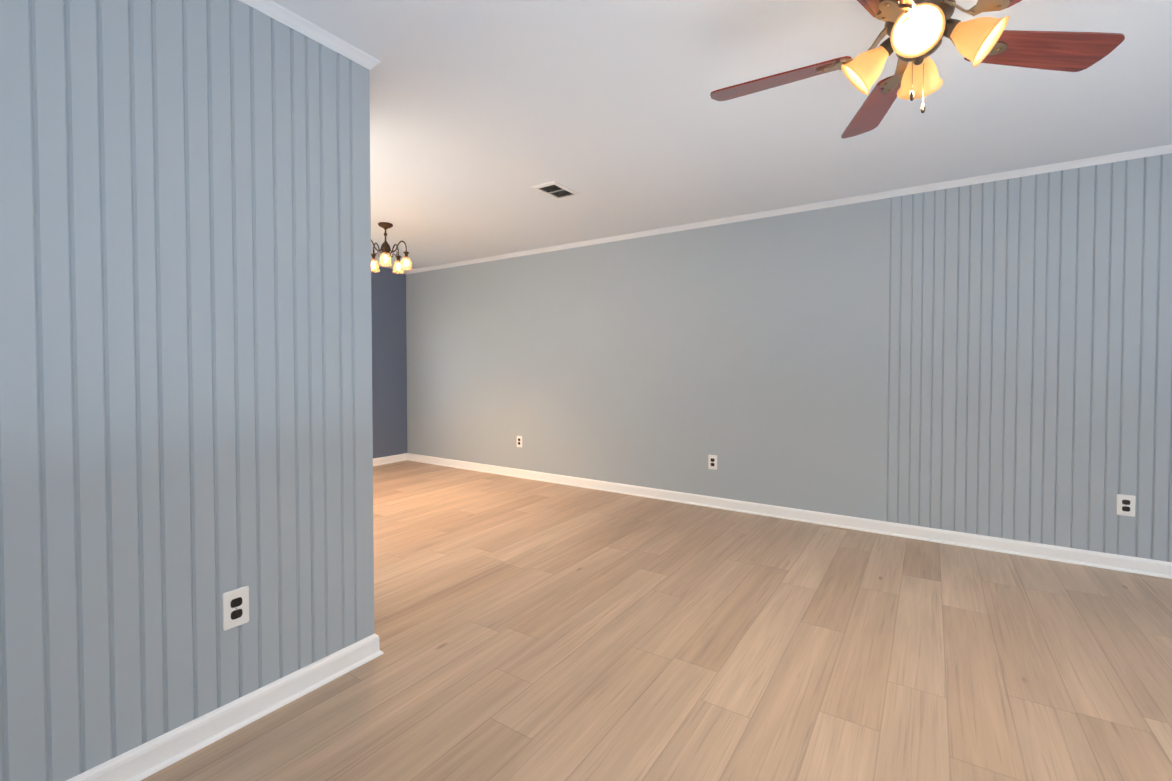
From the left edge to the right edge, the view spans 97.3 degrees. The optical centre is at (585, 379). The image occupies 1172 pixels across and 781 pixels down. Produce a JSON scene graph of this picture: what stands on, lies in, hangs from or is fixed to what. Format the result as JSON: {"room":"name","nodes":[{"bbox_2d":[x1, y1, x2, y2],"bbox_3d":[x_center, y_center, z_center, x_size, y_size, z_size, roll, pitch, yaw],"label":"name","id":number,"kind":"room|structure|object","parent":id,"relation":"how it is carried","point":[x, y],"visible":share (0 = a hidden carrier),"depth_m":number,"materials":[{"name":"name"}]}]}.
{"room":"empty living room","nodes":[
{"label":"empty living room","id":0,"kind":"room"},
{"bbox_2d":[0,0,373,780],"bbox_3d":[-2.184,-0.036,0.290,0.140,2.440,4.490,1,1,34],"label":"wall","id":1,"kind":"structure","parent":0,"point":[186,434],"depth_m":1.56,"materials":[{"name":"blue paint"}]},
{"bbox_2d":[66,633,383,780],"bbox_3d":[-2.100,1.140,0.293,0.026,0.088,4.486,1,1,34],"label":"baseboard","id":2,"kind":"structure","parent":1,"relation":"attached to","point":[160,753],"depth_m":1.68,"materials":[{"name":"white wood"}]},
{"bbox_2d":[222,586,248,630],"bbox_3d":[-1.159,0.758,1.709,0.008,0.124,0.078,1,1,34],"label":"electrical outlet","id":3,"kind":"object","parent":1,"relation":"attached to","point":[235,607],"visible":1,"depth_m":1.71,"materials":[{"name":"white plastic"}]},
{"bbox_2d":[239,0,380,70],"bbox_3d":[-2.088,-1.236,0.255,0.031,0.040,4.461,1,1,34],"label":"crown molding","id":4,"kind":"structure","parent":1,"relation":"attached to","point":[289,18],"depth_m":1.88,"materials":[{"name":"white wood"}]},
{"bbox_2d":[371,266,406,458],"bbox_3d":[-3.212,-0.148,5.475,0.140,2.440,3.272,1,1,34],"label":"wall","id":5,"kind":"structure","parent":0,"point":[389,362],"depth_m":6.46,"materials":[{"name":"paint"}]},
{"bbox_2d":[373,453,405,465],"bbox_3d":[-3.143,1.029,5.453,0.026,0.088,2.910,1,1,34],"label":"baseboard","id":6,"kind":"structure","parent":5,"relation":"attached to","point":[400,457],"depth_m":6.47,"materials":[{"name":"white wood"}]},
{"bbox_2d":[141,460,1171,780],"bbox_3d":[-0.243,1.233,0.820,10.280,0.120,7.762,1,1,34],"label":"floor","id":7,"kind":"structure","parent":0,"point":[529,630],"depth_m":2.12,"materials":[{"name":"brown wood"}]},
{"bbox_2d":[272,0,1171,270],"bbox_3d":[-0.243,-1.327,0.765,10.280,0.120,7.762,1,1,34],"label":"ceiling","id":8,"kind":"structure","parent":0,"point":[486,116],"depth_m":2.52,"materials":[{"name":"white paint"}]},
{"bbox_2d":[371,222,411,273],"bbox_3d":[-1.752,-1.152,4.482,0.424,0.390,0.441,1,1,34],"label":"chandelier","id":9,"kind":"object","parent":8,"relation":"hanging from","point":[385,249],"visible":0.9,"depth_m":4.47,"materials":[{"name":"brown metal"}]},
{"bbox_2d":[532,181,579,198],"bbox_3d":[-0.208,-1.323,3.627,0.200,0.012,0.300,1,1,34],"label":"ceiling vent","id":10,"kind":"object","parent":8,"relation":"in","point":[555,189],"visible":1,"depth_m":3.61,"materials":[{"name":"white metal"}]},
{"bbox_2d":[710,0,1124,138],"bbox_3d":[0.994,-1.059,1.616,1.218,0.452,1.252,1,1,34],"label":"fan","id":11,"kind":"object","parent":8,"relation":"hanging from","point":[916,31],"visible":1,"depth_m":1.63,"materials":[{"name":"brown wood"}]},
{"bbox_2d":[406,153,1171,561],"bbox_3d":[1.874,-0.115,3.960,10.280,2.440,0.140,1,1,34],"label":"wall","id":12,"kind":"structure","parent":0,"point":[990,359],"depth_m":3.78,"materials":[{"name":"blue paint"}]},
{"bbox_2d":[517,436,521,446],"bbox_3d":[-0.728,0.679,5.627,0.078,0.124,0.008,1,1,34],"label":"electrical outlet","id":13,"kind":"object","parent":12,"relation":"attached to","point":[519,441],"visible":1,"depth_m":5.62,"materials":[{"name":"white plastic"}]},
{"bbox_2d":[708,455,716,469],"bbox_3d":[1.085,0.710,4.417,0.078,0.124,0.008,1,1,34],"label":"electrical outlet","id":14,"kind":"object","parent":12,"relation":"attached to","point":[712,461],"visible":1,"depth_m":4.41,"materials":[{"name":"white plastic"}]},
{"bbox_2d":[404,144,1171,273],"bbox_3d":[1.826,-1.313,3.863,10.000,0.040,0.031,1,1,34],"label":"crown molding","id":15,"kind":"structure","parent":12,"relation":"attached to","point":[1166,149],"depth_m":3.75,"materials":[{"name":"white wood"}]},
{"bbox_2d":[406,453,1171,578],"bbox_3d":[1.828,1.062,3.917,10.000,0.088,0.026,1,1,34],"label":"baseboard","id":16,"kind":"structure","parent":12,"relation":"attached to","point":[1150,567],"depth_m":3.79,"materials":[{"name":"white wood"}]},
{"bbox_2d":[1116,494,1135,516],"bbox_3d":[3.167,0.740,3.025,0.078,0.124,0.008,1,1,34],"label":"electrical outlet","id":17,"kind":"object","parent":12,"relation":"attached to","point":[1125,505],"visible":1,"depth_m":3.02,"materials":[{"name":"white plastic"}]}
]}

